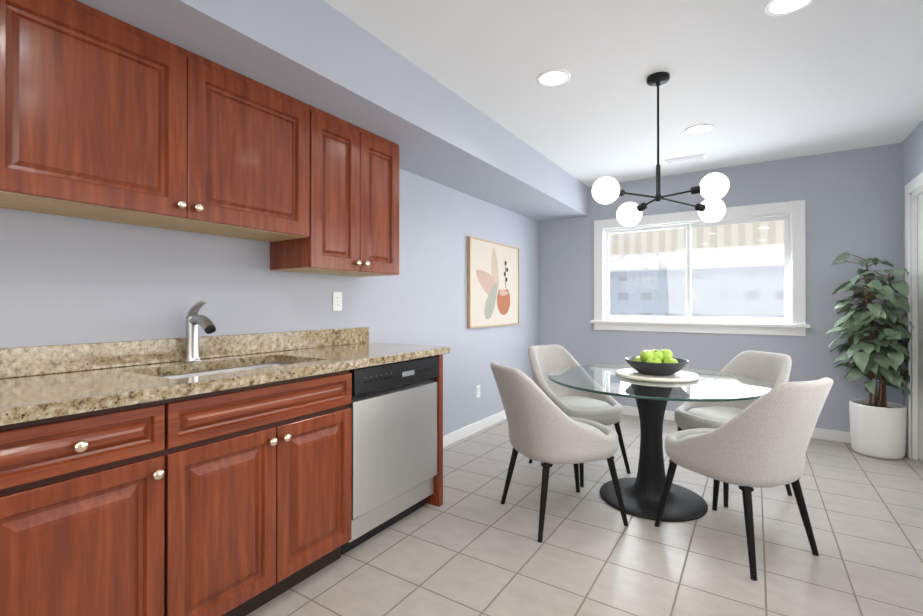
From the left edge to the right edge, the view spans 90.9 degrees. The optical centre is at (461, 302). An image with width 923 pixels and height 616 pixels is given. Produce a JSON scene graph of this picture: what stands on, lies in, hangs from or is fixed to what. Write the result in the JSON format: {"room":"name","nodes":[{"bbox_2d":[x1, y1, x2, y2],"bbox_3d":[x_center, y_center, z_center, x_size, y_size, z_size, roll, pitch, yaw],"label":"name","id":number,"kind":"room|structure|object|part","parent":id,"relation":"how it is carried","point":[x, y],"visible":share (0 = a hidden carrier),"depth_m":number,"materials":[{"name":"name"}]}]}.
{"room":"dining room","nodes":[
{"label":"dining room","id":0,"kind":"room"},
{"bbox_2d":[0,168,537,435],"bbox_3d":[-1.125,-0.061,2.395,0.150,2.500,7.600,0,0,33],"label":"wall","id":1,"kind":"structure","parent":0,"point":[64,280],"depth_m":2.37,"materials":[{"name":"paint"}]},
{"bbox_2d":[0,0,319,271],"bbox_3d":[-1.195,-0.578,1.843,0.328,0.804,1.238,0,0,33],"label":"upper cabinet","id":2,"kind":"object","parent":1,"relation":"attached to","point":[105,117],"depth_m":1.65,"materials":[{"name":"brown wood"}]},
{"bbox_2d":[333,292,341,310],"bbox_3d":[-0.765,-0.010,2.805,0.009,0.116,0.072,0,0,33],"label":"outlet","id":3,"kind":"object","parent":1,"relation":"attached to","point":[337,301],"visible":1,"depth_m":2.80,"materials":[{"name":"white plastic"}]},
{"bbox_2d":[299,110,398,276],"bbox_3d":[-0.711,-0.576,2.593,0.328,0.804,0.712,0,0,33],"label":"upper cabinet","id":4,"kind":"object","parent":1,"relation":"attached to","point":[359,168],"depth_m":2.51,"materials":[{"name":"brown wood"}]},
{"bbox_2d":[443,410,506,447],"bbox_3d":[0.140,1.147,4.198,0.017,0.094,2.814,0,0,33],"label":"baseboard","id":5,"kind":"structure","parent":1,"relation":"attached to","point":[493,419],"depth_m":4.13,"materials":[{"name":"white wood"}]},
{"bbox_2d":[476,385,479,397],"bbox_3d":[0.156,0.825,4.232,0.009,0.116,0.072,0,0,33],"label":"electrical outlet","id":6,"kind":"object","parent":1,"relation":"attached to","point":[477,391],"visible":1,"depth_m":4.22,"materials":[{"name":"white plastic"}]},
{"bbox_2d":[467,236,518,327],"bbox_3d":[0.337,-0.184,4.493,0.032,0.826,1.010,0,0,33],"label":"picture","id":7,"kind":"object","parent":1,"relation":"attached to","point":[492,283],"visible":1,"depth_m":4.41,"materials":[{"name":"canvas"},{"name":"oak wood"}]},
{"bbox_2d":[246,414,922,615],"bbox_3d":[0.274,1.236,1.489,3.480,0.100,7.600,0,0,33],"label":"floor","id":8,"kind":"structure","parent":0,"point":[471,546],"depth_m":2.18,"materials":[{"name":"tile"}]},
{"bbox_2d":[0,396,187,615],"bbox_3d":[-1.303,0.742,1.404,0.619,0.888,0.520,0,0,33],"label":"base cabinet","id":9,"kind":"object","parent":8,"relation":"on","point":[94,504],"depth_m":1.27,"materials":[{"name":"brown wood"}]},
{"bbox_2d":[0,300,449,425],"bbox_3d":[-1.120,0.238,1.665,0.645,0.502,2.880,0,0,33],"label":"countertop","id":10,"kind":"structure","parent":9,"relation":"on","point":[42,382],"depth_m":1.79,"materials":[{"name":"stone"}]},
{"bbox_2d":[184,300,216,362],"bbox_3d":[-1.138,0.123,1.980,0.199,0.270,0.064,0,0,33],"label":"faucet","id":11,"kind":"object","parent":10,"relation":"on","point":[193,320],"depth_m":1.99,"materials":[{"name":"silver metal"}]},
{"bbox_2d":[188,370,351,615],"bbox_3d":[-0.981,0.743,1.903,0.619,0.888,0.823,0,0,33],"label":"base cabinet","id":12,"kind":"object","parent":8,"relation":"on","point":[233,502],"depth_m":1.71,"materials":[{"name":"brown wood"}]},
{"bbox_2d":[341,356,438,554],"bbox_3d":[-0.560,0.748,2.526,0.596,0.884,0.662,0,0,33],"label":"dishwasher","id":13,"kind":"object","parent":8,"relation":"on","point":[393,405],"visible":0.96,"depth_m":2.32,"materials":[{"name":"silver metal"}]},
{"bbox_2d":[426,354,442,506],"bbox_3d":[-0.574,0.745,2.534,0.619,0.888,0.754,0,0,33],"label":"end panel","id":14,"kind":"object","parent":8,"relation":"on","point":[436,499],"depth_m":2.66,"materials":[{"name":"brown"}]},
{"bbox_2d":[490,362,628,542],"bbox_3d":[0.556,0.761,2.555,0.706,0.858,0.739,0,0,33],"label":"chair","id":15,"kind":"object","parent":8,"relation":"on","point":[545,430],"visible":1,"depth_m":2.32,"materials":[{"name":"fabric"}]},
{"bbox_2d":[528,345,630,486],"bbox_3d":[0.820,0.763,3.298,0.743,0.858,0.662,0,0,33],"label":"chair","id":16,"kind":"object","parent":8,"relation":"on","point":[603,409],"visible":0.69,"depth_m":3.30,"materials":[{"name":"fabric"}]},
{"bbox_2d":[548,364,773,521],"bbox_3d":[1.156,0.823,2.765,1.240,0.735,1.240,0,0,33],"label":"dining table","id":17,"kind":"object","parent":8,"relation":"on","point":[641,492],"visible":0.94,"depth_m":2.67,"materials":[{"name":"black"}]},
{"bbox_2d":[615,349,698,382],"bbox_3d":[1.204,0.368,2.813,0.476,0.172,0.476,0,0,33],"label":"fruit bowl","id":18,"kind":"object","parent":17,"relation":"on","point":[663,365],"visible":1,"depth_m":2.72,"materials":[{"name":"black ceramic"}]},
{"bbox_2d":[666,351,792,507],"bbox_3d":[1.725,0.762,2.960,0.708,0.858,0.738,0,0,33],"label":"chair","id":19,"kind":"object","parent":8,"relation":"on","point":[774,369],"visible":0.52,"depth_m":2.99,"materials":[{"name":"fabric"}]},
{"bbox_2d":[654,377,832,580],"bbox_3d":[1.373,0.760,2.275,0.745,0.858,0.688,0,0,33],"label":"chair","id":20,"kind":"object","parent":8,"relation":"on","point":[762,441],"visible":1,"depth_m":2.00,"materials":[{"name":"fabric"}]},
{"bbox_2d":[826,252,913,459],"bbox_3d":[3.187,0.390,3.597,0.498,1.604,0.532,0,0,33],"label":"potted plant","id":21,"kind":"object","parent":8,"relation":"on","point":[878,426],"visible":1,"depth_m":3.49,"materials":[{"name":"green plant"}]},
{"bbox_2d":[323,0,922,186],"bbox_3d":[0.274,-1.363,1.496,3.480,0.100,7.600,0,0,33],"label":"ceiling","id":22,"kind":"structure","parent":0,"point":[751,81],"depth_m":2.57,"materials":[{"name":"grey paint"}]},
{"bbox_2d":[77,0,587,221],"bbox_3d":[-0.810,-1.146,2.195,0.600,0.330,7.299,0,0,33],"label":"soffit ceiling","id":23,"kind":"structure","parent":22,"relation":"attached to","point":[322,55],"depth_m":2.25,"materials":[{"name":"paint"}]},
{"bbox_2d":[536,69,570,86],"bbox_3d":[0.535,-1.306,2.643,0.196,0.007,0.196,0,0,33],"label":"recessed light","id":24,"kind":"object","parent":22,"relation":"in","point":[554,77],"visible":1,"depth_m":2.63,"materials":[{"name":"white plastic"}]},
{"bbox_2d":[592,72,729,226],"bbox_3d":[1.171,-0.890,2.625,0.646,0.839,0.773,0,0,33],"label":"chandelier","id":25,"kind":"object","parent":22,"relation":"hanging from","point":[712,188],"visible":1,"depth_m":2.62,"materials":[{"name":"black metal"}]},
{"bbox_2d":[664,154,706,164],"bbox_3d":[2.030,-1.299,4.119,0.340,0.012,0.130,0,0,33],"label":"ceiling vent","id":26,"kind":"object","parent":22,"relation":"in","point":[686,159],"visible":1,"depth_m":4.10,"materials":[{"name":"white metal"}]},
{"bbox_2d":[684,124,713,133],"bbox_3d":[1.784,-1.304,3.415,0.196,0.007,0.196,0,0,33],"label":"recessed light","id":27,"kind":"object","parent":22,"relation":"in","point":[699,129],"visible":1,"depth_m":3.41,"materials":[{"name":"white plastic"}]},
{"bbox_2d":[764,0,814,15],"bbox_3d":[1.431,-1.308,1.974,0.196,0.007,0.196,0,0,33],"label":"recessed light","id":28,"kind":"object","parent":22,"relation":"in","point":[778,7],"visible":1,"depth_m":2.00,"materials":[{"name":"white plastic"}]},
{"bbox_2d":[538,143,902,431],"bbox_3d":[2.293,-0.054,4.623,3.480,2.500,0.150,0,0,33],"label":"wall","id":29,"kind":"structure","parent":0,"point":[853,198],"depth_m":4.09,"materials":[{"name":"paint"}]},
{"bbox_2d":[590,200,809,335],"bbox_3d":[2.289,-0.309,4.581,1.940,1.210,0.186,0,0,33],"label":"window","id":30,"kind":"structure","parent":29,"relation":"in","point":[795,324],"depth_m":4.46,"materials":[{"name":"white"}]},
{"bbox_3d":[2.306,-0.314,4.606,1.580,0.900,0.039,0,0,33],"label":"glass","id":31,"kind":"part","parent":30,"relation":"part of","materials":[{"name":"clear glass"}]},
{"bbox_3d":[2.306,-0.314,4.606,1.648,0.968,0.065,0,0,33],"label":"window sash","id":32,"kind":"part","parent":30,"relation":"part of","materials":[{"name":"white"}]},
{"bbox_2d":[622,405,850,442],"bbox_3d":[2.248,1.148,4.549,3.179,0.094,0.017,0,0,33],"label":"baseboard","id":33,"kind":"structure","parent":29,"relation":"attached to","point":[818,433],"depth_m":3.97,"materials":[{"name":"white wood"}]},
{"bbox_2d":[902,120,922,453],"bbox_3d":[1.673,-0.066,0.590,0.150,2.500,7.600,0,0,33],"label":"wall","id":34,"kind":"structure","parent":0,"point":[912,155],"depth_m":3.49,"materials":[{"name":"paint"}]},
{"bbox_2d":[905,172,922,462],"bbox_3d":[3.241,0.134,3.130,0.108,2.115,1.000,0,0,33],"label":"door frame","id":35,"kind":"structure","parent":34,"relation":"attached to","point":[915,343],"depth_m":3.46,"materials":[{"name":"white wood"}]},
{"label":"outside","id":36,"kind":"structure","parent":0,"visible":0},
{"bbox_2d":[609,220,783,316],"bbox_3d":[5.186,-2.796,7.436,23.000,10.000,0.001,0,0,33],"label":"window glass","id":37,"kind":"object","parent":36,"point":[659,245],"depth_m":8.03,"materials":[{"name":"clear glass"}]}
]}

